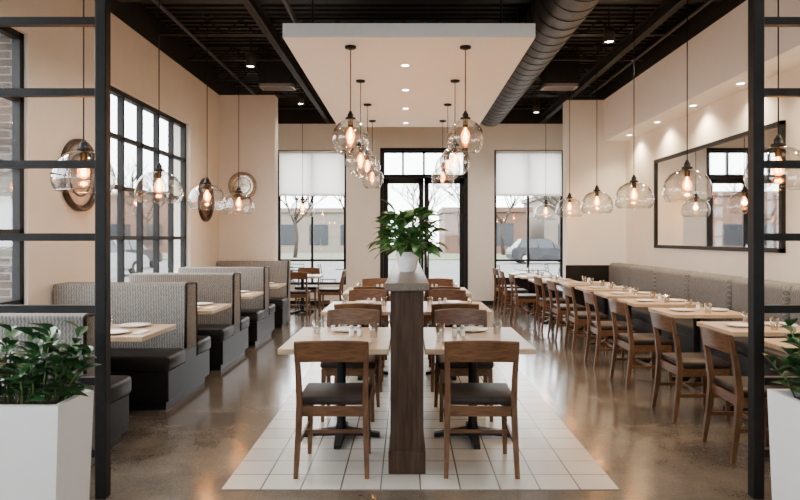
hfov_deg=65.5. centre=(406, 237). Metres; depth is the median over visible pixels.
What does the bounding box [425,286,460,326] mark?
dining chair
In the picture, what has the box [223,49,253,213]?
pendant lamp
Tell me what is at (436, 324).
drinking glass
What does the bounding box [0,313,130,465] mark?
bench
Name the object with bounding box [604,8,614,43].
ceiling spotlight
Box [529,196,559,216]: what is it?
tree
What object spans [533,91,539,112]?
ceiling spotlight
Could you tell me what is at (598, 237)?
wall
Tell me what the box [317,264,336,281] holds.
patio chair
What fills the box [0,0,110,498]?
screen
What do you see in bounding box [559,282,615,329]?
dining table
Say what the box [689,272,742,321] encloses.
cushion
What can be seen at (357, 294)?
dining chair
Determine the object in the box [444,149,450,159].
socket
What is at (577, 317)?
dining chair
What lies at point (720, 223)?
wall mirror
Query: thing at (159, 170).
socket
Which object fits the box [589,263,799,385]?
banquette
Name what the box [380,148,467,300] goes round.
trim
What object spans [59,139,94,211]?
round mirror
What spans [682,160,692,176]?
socket
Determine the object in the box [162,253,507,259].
ground
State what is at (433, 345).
dining table
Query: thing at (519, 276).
dining table
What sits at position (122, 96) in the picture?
window
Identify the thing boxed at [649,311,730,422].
dining chair
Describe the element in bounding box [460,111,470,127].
socket
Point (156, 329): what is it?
table
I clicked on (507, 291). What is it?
dining chair
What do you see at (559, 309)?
dining chair
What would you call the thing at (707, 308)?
plate
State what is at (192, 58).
trim
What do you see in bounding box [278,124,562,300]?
wall
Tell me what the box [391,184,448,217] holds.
tree
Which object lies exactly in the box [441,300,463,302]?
plate
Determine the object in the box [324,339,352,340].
plate
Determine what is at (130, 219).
building
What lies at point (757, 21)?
screen
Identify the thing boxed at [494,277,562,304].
trim
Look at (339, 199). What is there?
tree
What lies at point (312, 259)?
window
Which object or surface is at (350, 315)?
dining chair
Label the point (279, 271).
bench
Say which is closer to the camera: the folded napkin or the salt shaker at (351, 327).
the salt shaker at (351, 327)
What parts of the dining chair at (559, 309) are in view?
leg, backrest, leg, seat frame, seat, leg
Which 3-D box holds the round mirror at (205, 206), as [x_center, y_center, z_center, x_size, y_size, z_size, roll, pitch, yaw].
[-3.322,-0.630,10.300,0.054,0.720,0.720,0,0,0]
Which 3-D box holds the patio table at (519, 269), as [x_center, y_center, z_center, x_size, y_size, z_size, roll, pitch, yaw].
[3.400,1.228,17.200,0.760,0.745,0.760,0,0,0]
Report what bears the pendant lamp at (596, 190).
hanging from the ceiling at (177, 9)
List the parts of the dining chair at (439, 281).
backrest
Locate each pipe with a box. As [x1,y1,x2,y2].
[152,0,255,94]
[282,0,298,22]
[589,0,713,95]
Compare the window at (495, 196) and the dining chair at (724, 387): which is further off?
the window at (495, 196)
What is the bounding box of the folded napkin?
[132,330,150,333]
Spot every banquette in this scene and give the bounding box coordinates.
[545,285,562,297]
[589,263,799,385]
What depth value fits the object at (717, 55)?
7.82 m
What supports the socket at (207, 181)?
attached to the pendant lamp at (207, 182)
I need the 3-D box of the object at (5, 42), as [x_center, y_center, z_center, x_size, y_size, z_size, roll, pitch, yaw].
[-3.558,-0.600,5.495,0.185,2.400,0.020,0,0,0]
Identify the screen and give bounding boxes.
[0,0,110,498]
[748,0,799,498]
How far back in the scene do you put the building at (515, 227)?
66.00 m
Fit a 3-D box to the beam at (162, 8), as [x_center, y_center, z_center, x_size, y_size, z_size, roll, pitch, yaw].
[-2.850,-2.680,5.500,0.044,0.042,16.000,0,0,0]
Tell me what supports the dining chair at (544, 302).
on the floor
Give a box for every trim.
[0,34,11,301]
[117,0,721,1]
[160,18,676,35]
[189,46,642,60]
[214,67,616,80]
[233,84,595,95]
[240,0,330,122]
[278,98,578,108]
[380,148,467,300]
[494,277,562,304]
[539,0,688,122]
[566,265,608,318]
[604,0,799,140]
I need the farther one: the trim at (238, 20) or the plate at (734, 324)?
the trim at (238, 20)
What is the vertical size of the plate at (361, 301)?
0.019 m
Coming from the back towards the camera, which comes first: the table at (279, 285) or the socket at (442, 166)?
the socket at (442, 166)
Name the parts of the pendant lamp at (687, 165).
lamp shade, cord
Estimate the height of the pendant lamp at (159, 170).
2.579 m
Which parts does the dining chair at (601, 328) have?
leg, backrest, leg, seat frame, seat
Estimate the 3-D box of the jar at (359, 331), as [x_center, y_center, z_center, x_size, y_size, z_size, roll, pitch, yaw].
[-0.360,0.716,4.720,0.040,0.060,0.040,0,0,0]
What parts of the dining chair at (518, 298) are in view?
leg, backrest, leg, seat frame, seat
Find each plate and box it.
[111,329,131,334]
[119,322,151,327]
[197,302,212,305]
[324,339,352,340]
[331,326,362,331]
[354,300,372,302]
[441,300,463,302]
[457,326,487,331]
[587,286,602,287]
[608,292,626,293]
[634,291,652,293]
[634,299,655,301]
[663,298,684,301]
[669,308,695,311]
[702,307,728,310]
[724,322,747,327]
[764,322,797,326]
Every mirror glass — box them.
[66,145,94,205]
[201,184,210,217]
[232,175,252,195]
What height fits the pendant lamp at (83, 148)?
2.579 m
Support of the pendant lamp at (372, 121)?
hanging from the ceiling at (433, 52)
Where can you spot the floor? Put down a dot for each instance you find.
(189, 449)
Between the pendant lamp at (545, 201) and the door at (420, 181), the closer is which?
the pendant lamp at (545, 201)
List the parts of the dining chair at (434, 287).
leg, backrest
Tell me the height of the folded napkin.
0.012 m
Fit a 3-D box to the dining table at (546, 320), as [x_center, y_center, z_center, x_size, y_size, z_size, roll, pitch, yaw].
[2.600,1.125,11.100,0.760,0.750,0.620,0,0,0]
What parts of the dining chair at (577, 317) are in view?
leg, backrest, leg, seat frame, seat, leg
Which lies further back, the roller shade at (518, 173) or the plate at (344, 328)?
the roller shade at (518, 173)
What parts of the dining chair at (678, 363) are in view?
leg, backrest, leg, seat frame, seat, leg, leg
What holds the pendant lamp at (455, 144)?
hanging from the ceiling at (433, 52)
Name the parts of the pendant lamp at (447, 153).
cord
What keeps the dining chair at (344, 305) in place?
on the floor
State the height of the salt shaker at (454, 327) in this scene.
0.085 m
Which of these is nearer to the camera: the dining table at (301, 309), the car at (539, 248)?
the dining table at (301, 309)
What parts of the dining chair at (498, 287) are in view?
leg, backrest, leg, seat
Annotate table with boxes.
[111,324,175,341]
[197,304,230,313]
[241,292,262,298]
[269,283,285,288]
[278,327,389,449]
[290,274,322,313]
[321,301,389,380]
[343,287,389,300]
[424,287,470,300]
[424,301,492,380]
[424,327,535,449]
[510,273,550,308]
[514,268,546,272]
[517,275,561,314]
[528,279,578,323]
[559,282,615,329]
[575,286,637,339]
[594,292,666,351]
[618,299,702,364]
[648,308,747,387]
[697,322,799,420]
[764,338,799,355]
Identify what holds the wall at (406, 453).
on the floor
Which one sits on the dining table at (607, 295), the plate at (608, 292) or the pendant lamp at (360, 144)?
the plate at (608, 292)
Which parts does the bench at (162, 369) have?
backrest, seat, seat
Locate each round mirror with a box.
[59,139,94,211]
[197,178,213,221]
[228,172,256,199]
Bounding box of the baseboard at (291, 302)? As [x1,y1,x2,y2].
[290,301,492,304]
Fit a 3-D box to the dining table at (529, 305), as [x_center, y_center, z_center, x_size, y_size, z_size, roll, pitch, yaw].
[2.600,1.125,13.200,0.760,0.750,0.620,0,0,0]
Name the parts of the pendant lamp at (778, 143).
lamp shade, cord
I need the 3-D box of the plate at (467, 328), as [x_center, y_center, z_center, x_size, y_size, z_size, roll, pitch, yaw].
[0.520,0.736,4.990,0.254,0.019,0.254,0,0,0]
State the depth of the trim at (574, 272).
11.48 m
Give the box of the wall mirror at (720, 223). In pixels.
[654,120,785,252]
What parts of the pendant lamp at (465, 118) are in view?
lamp shade, cord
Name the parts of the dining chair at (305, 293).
backrest, seat frame, seat, leg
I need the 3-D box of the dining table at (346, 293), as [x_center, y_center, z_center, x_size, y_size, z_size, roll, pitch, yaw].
[-0.495,1.121,8.900,0.750,0.750,1.020,0,0,0]
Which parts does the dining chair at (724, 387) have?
leg, backrest, leg, seat frame, seat, leg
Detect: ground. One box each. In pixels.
[111,251,559,286]
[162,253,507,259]
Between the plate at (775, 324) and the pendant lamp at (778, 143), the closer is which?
the pendant lamp at (778, 143)
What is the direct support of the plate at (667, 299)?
on the dining table at (657, 304)
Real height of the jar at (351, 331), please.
0.060 m
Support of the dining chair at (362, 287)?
on the floor
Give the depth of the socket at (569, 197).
11.08 m
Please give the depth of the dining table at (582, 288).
9.24 m
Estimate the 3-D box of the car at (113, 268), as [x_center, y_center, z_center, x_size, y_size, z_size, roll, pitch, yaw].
[-10.201,0.830,17.479,1.860,1.620,4.542,0,0,4]
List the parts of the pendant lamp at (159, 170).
lamp shade, cord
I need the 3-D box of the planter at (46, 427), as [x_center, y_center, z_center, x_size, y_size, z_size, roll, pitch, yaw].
[-1.983,0.951,3.144,0.902,1.098,0.544,0,0,3]
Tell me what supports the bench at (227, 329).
on the floor
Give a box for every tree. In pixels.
[111,158,167,247]
[281,196,327,257]
[334,196,343,209]
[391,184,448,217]
[436,170,461,205]
[497,196,524,254]
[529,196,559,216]
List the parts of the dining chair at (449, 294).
leg, backrest, seat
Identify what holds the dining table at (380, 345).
on the floor
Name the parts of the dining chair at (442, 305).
leg, backrest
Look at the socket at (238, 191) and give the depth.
9.77 m
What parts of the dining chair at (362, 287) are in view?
backrest, leg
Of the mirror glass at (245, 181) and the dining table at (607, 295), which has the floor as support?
the dining table at (607, 295)
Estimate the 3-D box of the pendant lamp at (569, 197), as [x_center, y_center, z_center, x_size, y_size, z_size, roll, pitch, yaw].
[2.900,-1.670,11.100,0.482,2.579,0.482,0,0,0]
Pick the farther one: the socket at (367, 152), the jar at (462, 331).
the socket at (367, 152)
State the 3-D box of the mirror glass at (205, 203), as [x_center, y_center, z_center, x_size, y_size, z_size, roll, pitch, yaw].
[-3.341,-0.630,10.300,0.011,0.610,0.610,0,0,0]
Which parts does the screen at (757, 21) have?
post, rail, rail, rail, rail, rail, rail, rail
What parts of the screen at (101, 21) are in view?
rail, rail, rail, rail, rail, rail, rail, post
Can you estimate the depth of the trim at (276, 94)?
11.96 m
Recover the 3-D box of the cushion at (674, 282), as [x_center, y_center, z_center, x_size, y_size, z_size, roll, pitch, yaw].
[3.817,0.745,8.754,0.255,0.590,1.043,0,0,0]
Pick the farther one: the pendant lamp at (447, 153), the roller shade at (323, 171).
the roller shade at (323, 171)
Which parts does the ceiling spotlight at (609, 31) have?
stem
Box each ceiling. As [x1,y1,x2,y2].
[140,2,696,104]
[283,0,534,126]
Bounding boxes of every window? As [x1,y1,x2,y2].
[0,27,23,304]
[111,86,185,281]
[278,150,345,284]
[383,151,463,173]
[494,150,562,276]
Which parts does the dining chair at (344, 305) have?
leg, backrest, leg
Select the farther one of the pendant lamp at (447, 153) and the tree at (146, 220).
the tree at (146, 220)
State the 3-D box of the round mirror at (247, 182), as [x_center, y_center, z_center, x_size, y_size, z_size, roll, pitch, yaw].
[-2.930,-0.930,11.072,0.500,0.500,0.054,0,0,0]
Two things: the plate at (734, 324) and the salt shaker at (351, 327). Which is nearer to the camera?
the salt shaker at (351, 327)
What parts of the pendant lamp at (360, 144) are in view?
lamp shade, cord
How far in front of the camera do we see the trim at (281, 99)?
13.19 m
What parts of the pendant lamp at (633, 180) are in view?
lamp shade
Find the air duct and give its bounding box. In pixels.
[481,0,600,126]
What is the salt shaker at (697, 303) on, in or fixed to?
on the dining table at (697, 315)
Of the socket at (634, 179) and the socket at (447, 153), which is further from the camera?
the socket at (447, 153)
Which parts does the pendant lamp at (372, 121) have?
cord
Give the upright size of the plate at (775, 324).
0.019 m
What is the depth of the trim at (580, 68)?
10.77 m
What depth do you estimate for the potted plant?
5.15 m
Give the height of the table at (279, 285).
0.750 m
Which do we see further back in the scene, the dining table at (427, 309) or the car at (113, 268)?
the car at (113, 268)
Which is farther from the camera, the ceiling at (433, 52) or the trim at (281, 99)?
the trim at (281, 99)
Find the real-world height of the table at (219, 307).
0.750 m
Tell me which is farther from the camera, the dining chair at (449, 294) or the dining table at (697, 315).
the dining chair at (449, 294)
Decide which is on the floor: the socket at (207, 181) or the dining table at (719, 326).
the dining table at (719, 326)
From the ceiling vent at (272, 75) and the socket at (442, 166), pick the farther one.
the socket at (442, 166)
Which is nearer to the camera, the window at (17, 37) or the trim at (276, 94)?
the window at (17, 37)
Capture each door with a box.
[383,178,423,277]
[424,178,463,286]
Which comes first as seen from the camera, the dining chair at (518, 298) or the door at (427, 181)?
the dining chair at (518, 298)
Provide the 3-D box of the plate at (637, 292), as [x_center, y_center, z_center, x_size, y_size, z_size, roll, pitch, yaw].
[3.180,0.740,8.380,0.254,0.019,0.254,0,0,0]
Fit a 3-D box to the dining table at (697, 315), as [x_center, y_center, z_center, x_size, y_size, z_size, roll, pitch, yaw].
[2.980,1.125,6.400,0.760,0.750,0.620,0,0,0]
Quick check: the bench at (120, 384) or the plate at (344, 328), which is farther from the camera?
the plate at (344, 328)
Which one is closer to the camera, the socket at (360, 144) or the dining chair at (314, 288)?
the socket at (360, 144)
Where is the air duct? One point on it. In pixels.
(556, 21)
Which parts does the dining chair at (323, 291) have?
leg, seat, seat frame, leg, leg, backrest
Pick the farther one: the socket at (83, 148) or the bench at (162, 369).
the bench at (162, 369)
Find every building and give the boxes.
[111,191,167,252]
[281,208,343,251]
[436,207,532,252]
[521,196,559,245]
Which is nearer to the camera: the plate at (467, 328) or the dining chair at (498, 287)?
the plate at (467, 328)
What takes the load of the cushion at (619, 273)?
on the banquette at (729, 292)
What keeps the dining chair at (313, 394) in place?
on the floor
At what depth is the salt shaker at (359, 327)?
4.71 m
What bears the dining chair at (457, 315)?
on the floor
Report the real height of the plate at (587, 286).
0.019 m
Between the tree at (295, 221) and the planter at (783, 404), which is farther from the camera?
the tree at (295, 221)
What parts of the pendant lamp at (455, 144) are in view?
lamp shade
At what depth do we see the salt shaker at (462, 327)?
4.70 m
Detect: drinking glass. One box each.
[313,320,320,333]
[369,324,377,337]
[436,324,444,337]
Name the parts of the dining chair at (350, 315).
leg, leg, seat, seat frame, backrest, leg, leg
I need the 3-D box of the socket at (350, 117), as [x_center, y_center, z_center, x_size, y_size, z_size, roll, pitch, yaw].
[-0.590,-1.240,6.500,0.108,0.170,0.108,0,0,0]
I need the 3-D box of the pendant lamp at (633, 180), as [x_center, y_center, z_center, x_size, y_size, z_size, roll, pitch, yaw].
[2.900,-1.670,7.950,0.482,2.579,0.482,0,0,0]
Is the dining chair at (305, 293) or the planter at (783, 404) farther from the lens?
the dining chair at (305, 293)
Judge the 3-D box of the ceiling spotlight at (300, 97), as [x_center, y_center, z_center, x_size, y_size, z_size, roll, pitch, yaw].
[-2.000,-2.735,11.700,0.140,0.440,0.140,0,0,0]
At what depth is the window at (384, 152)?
13.96 m
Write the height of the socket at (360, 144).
0.170 m
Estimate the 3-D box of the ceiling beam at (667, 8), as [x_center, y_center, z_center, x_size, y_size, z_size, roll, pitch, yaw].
[3.000,-2.640,5.700,0.090,0.160,16.400,0,0,0]
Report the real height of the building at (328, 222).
5.100 m
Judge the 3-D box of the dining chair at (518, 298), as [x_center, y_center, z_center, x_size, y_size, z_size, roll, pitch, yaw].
[2.080,1.067,11.100,0.529,0.866,0.472,0,0,0]
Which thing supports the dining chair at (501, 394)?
on the floor
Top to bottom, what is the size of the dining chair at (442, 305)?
0.866 m
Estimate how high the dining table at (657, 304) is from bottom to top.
0.750 m
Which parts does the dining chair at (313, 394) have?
leg, leg, backrest, seat frame, seat, leg, leg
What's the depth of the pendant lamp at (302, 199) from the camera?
12.49 m
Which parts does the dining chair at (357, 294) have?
seat, backrest, leg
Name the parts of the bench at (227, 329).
backrest, seat, seat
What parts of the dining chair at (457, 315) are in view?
leg, leg, backrest, seat frame, seat, leg, leg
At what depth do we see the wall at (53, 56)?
6.34 m
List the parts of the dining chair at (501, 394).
leg, seat, seat frame, backrest, leg, leg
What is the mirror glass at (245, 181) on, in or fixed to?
attached to the round mirror at (247, 182)
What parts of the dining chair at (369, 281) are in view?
backrest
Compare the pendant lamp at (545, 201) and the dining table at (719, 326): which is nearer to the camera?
the dining table at (719, 326)
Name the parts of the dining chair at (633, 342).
leg, backrest, leg, seat frame, seat, leg, leg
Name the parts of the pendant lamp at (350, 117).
lamp shade, cord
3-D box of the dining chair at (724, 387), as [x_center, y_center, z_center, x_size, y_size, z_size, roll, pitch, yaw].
[2.381,1.067,4.352,0.529,0.866,0.472,0,0,2]
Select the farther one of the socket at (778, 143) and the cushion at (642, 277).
the cushion at (642, 277)
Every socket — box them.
[76,140,90,159]
[154,163,163,178]
[203,177,210,189]
[235,187,241,197]
[345,111,355,127]
[356,139,364,152]
[364,149,370,159]
[369,162,375,171]
[440,162,445,171]
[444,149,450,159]
[451,139,458,152]
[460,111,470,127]
[566,193,572,201]
[593,185,600,196]
[629,175,637,187]
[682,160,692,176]
[770,135,785,156]
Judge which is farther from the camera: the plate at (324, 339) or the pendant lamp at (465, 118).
the pendant lamp at (465, 118)
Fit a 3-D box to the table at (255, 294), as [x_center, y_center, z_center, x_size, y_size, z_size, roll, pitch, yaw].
[-2.660,1.125,8.370,1.300,0.750,0.700,0,0,0]
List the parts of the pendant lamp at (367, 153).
cord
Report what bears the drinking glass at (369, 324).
on the dining table at (380, 345)
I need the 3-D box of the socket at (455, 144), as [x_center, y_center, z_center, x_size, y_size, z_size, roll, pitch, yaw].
[0.610,-1.170,7.900,0.108,0.170,0.108,0,0,0]
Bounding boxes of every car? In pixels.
[111,240,148,273]
[111,263,116,280]
[112,240,162,267]
[506,238,559,263]
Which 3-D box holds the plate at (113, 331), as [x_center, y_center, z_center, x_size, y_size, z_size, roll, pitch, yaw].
[-2.300,0.740,4.890,0.254,0.019,0.254,0,0,0]
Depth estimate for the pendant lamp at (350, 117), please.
6.48 m
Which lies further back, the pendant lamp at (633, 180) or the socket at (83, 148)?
the pendant lamp at (633, 180)
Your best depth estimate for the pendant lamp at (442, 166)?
10.58 m
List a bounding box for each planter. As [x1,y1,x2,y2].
[0,320,101,499]
[763,318,799,499]
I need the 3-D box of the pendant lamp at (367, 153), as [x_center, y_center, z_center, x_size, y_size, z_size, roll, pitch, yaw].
[-0.590,-1.443,9.300,0.384,1.114,0.384,0,0,0]
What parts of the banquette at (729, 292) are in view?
seat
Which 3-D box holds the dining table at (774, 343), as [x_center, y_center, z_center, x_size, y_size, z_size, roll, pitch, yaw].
[2.980,1.125,4.350,0.760,0.750,0.620,0,0,0]
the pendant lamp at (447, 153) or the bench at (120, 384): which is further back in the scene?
the pendant lamp at (447, 153)
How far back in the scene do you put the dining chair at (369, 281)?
9.74 m
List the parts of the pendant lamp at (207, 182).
lamp shade, cord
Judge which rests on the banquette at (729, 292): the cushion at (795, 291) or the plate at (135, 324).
the cushion at (795, 291)
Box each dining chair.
[290,272,310,317]
[293,340,371,478]
[295,267,319,310]
[319,269,346,313]
[320,308,379,421]
[334,303,382,391]
[347,289,386,367]
[353,286,388,326]
[362,278,389,322]
[424,278,452,326]
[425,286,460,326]
[428,289,466,366]
[431,303,478,391]
[434,308,493,421]
[443,340,519,478]
[492,268,519,309]
[499,270,527,315]
[508,273,540,323]
[533,276,569,330]
[546,280,586,340]
[563,285,608,352]
[583,291,635,367]
[608,299,672,389]
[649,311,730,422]
[699,326,789,463]
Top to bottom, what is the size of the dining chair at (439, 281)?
0.866 m
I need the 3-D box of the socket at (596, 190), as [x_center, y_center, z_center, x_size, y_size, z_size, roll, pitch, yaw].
[2.900,-0.720,9.500,0.108,0.170,0.108,0,0,0]
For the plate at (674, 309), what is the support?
on the dining table at (697, 315)
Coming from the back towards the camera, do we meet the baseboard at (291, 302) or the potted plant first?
the baseboard at (291, 302)
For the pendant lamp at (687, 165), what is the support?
hanging from the ceiling at (177, 9)
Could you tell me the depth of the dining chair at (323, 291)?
12.28 m
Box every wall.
[0,0,218,304]
[219,95,277,260]
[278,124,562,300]
[385,260,428,473]
[563,100,625,318]
[626,65,799,283]
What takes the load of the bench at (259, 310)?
on the floor
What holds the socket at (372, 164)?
attached to the pendant lamp at (372, 121)
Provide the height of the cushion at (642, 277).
0.590 m
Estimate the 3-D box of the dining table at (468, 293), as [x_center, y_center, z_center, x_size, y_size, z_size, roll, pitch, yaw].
[0.495,1.121,8.900,0.750,0.750,1.020,0,0,0]
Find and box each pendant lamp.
[50,0,115,192]
[134,0,182,202]
[188,13,225,209]
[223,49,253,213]
[290,90,314,216]
[332,45,368,155]
[345,79,375,174]
[355,103,379,178]
[361,120,383,188]
[432,120,453,188]
[435,103,460,178]
[440,79,469,174]
[447,45,483,155]
[534,96,557,219]
[556,91,583,216]
[581,43,613,212]
[614,5,653,208]
[662,0,712,201]
[743,0,799,189]
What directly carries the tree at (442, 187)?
on the ground at (444, 256)
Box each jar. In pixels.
[349,329,353,336]
[357,329,361,336]
[452,329,456,336]
[460,329,464,336]
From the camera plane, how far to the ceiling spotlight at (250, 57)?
9.10 m
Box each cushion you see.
[609,263,634,287]
[630,265,660,293]
[656,268,694,307]
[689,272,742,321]
[732,278,799,337]
[790,285,799,325]
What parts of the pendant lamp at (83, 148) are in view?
lamp shade, cord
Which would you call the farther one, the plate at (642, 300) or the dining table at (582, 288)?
the dining table at (582, 288)
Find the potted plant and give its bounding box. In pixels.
[366,199,448,271]
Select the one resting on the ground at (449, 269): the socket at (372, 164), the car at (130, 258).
the car at (130, 258)
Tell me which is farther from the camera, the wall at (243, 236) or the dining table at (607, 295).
the wall at (243, 236)
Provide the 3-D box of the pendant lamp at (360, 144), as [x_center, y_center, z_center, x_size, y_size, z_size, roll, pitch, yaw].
[-0.590,-1.403,7.900,0.384,1.194,0.384,0,0,0]
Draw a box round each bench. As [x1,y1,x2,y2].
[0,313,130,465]
[53,281,210,408]
[129,272,248,369]
[178,266,274,345]
[216,260,290,327]
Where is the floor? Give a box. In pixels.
[89,305,771,499]
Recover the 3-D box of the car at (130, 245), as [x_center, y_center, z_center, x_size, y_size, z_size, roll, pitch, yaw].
[-15.004,0.830,32.979,1.860,1.620,4.542,0,0,10]
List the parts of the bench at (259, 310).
backrest, seat, seat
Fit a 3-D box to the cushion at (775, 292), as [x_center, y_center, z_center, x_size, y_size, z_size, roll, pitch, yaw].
[3.817,0.745,6.596,0.255,0.590,1.043,0,0,0]
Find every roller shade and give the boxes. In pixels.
[279,151,344,195]
[496,151,561,195]
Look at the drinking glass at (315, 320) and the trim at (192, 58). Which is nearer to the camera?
the drinking glass at (315, 320)
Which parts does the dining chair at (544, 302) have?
leg, backrest, leg, seat frame, seat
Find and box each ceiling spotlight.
[246,37,254,67]
[297,86,303,104]
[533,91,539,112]
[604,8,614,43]
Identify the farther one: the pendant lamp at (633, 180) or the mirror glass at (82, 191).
the pendant lamp at (633, 180)
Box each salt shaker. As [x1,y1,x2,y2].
[349,325,353,336]
[357,325,361,336]
[452,325,456,336]
[460,325,464,336]
[696,302,699,309]
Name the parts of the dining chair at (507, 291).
leg, backrest, leg, seat frame, seat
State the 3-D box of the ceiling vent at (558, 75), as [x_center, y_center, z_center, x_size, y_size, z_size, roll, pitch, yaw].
[2.500,-2.725,10.200,0.560,0.550,0.300,0,0,0]
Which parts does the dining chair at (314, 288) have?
seat frame, seat, backrest, leg, leg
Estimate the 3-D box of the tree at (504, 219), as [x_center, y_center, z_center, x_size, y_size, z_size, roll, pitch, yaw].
[8.621,-2.803,58.625,8.164,8.849,5.978,0,0,-22]
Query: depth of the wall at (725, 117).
8.36 m
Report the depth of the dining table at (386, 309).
6.78 m
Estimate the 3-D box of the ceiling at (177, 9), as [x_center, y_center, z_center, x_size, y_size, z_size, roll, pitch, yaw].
[0.360,-3.027,5.700,7.980,0.145,16.900,0,0,0]
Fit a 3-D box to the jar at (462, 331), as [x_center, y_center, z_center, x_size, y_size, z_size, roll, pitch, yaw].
[0.420,0.716,4.710,0.040,0.060,0.040,0,0,0]
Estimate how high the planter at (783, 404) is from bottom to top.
1.096 m
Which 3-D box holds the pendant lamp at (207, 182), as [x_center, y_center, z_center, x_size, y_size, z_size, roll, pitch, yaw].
[-2.650,-1.670,8.250,0.482,2.579,0.482,0,0,0]
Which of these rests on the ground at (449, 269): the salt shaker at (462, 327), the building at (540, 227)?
the building at (540, 227)
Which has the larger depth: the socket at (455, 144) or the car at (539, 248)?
the car at (539, 248)
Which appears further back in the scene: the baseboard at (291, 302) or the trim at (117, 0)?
the baseboard at (291, 302)
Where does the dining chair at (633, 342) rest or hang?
on the floor
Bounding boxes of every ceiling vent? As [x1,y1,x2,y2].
[258,55,295,90]
[540,55,578,90]
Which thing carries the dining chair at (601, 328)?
on the floor
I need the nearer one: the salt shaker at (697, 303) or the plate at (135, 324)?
the plate at (135, 324)
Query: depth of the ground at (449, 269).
34.59 m
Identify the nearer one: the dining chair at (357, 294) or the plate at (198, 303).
the plate at (198, 303)

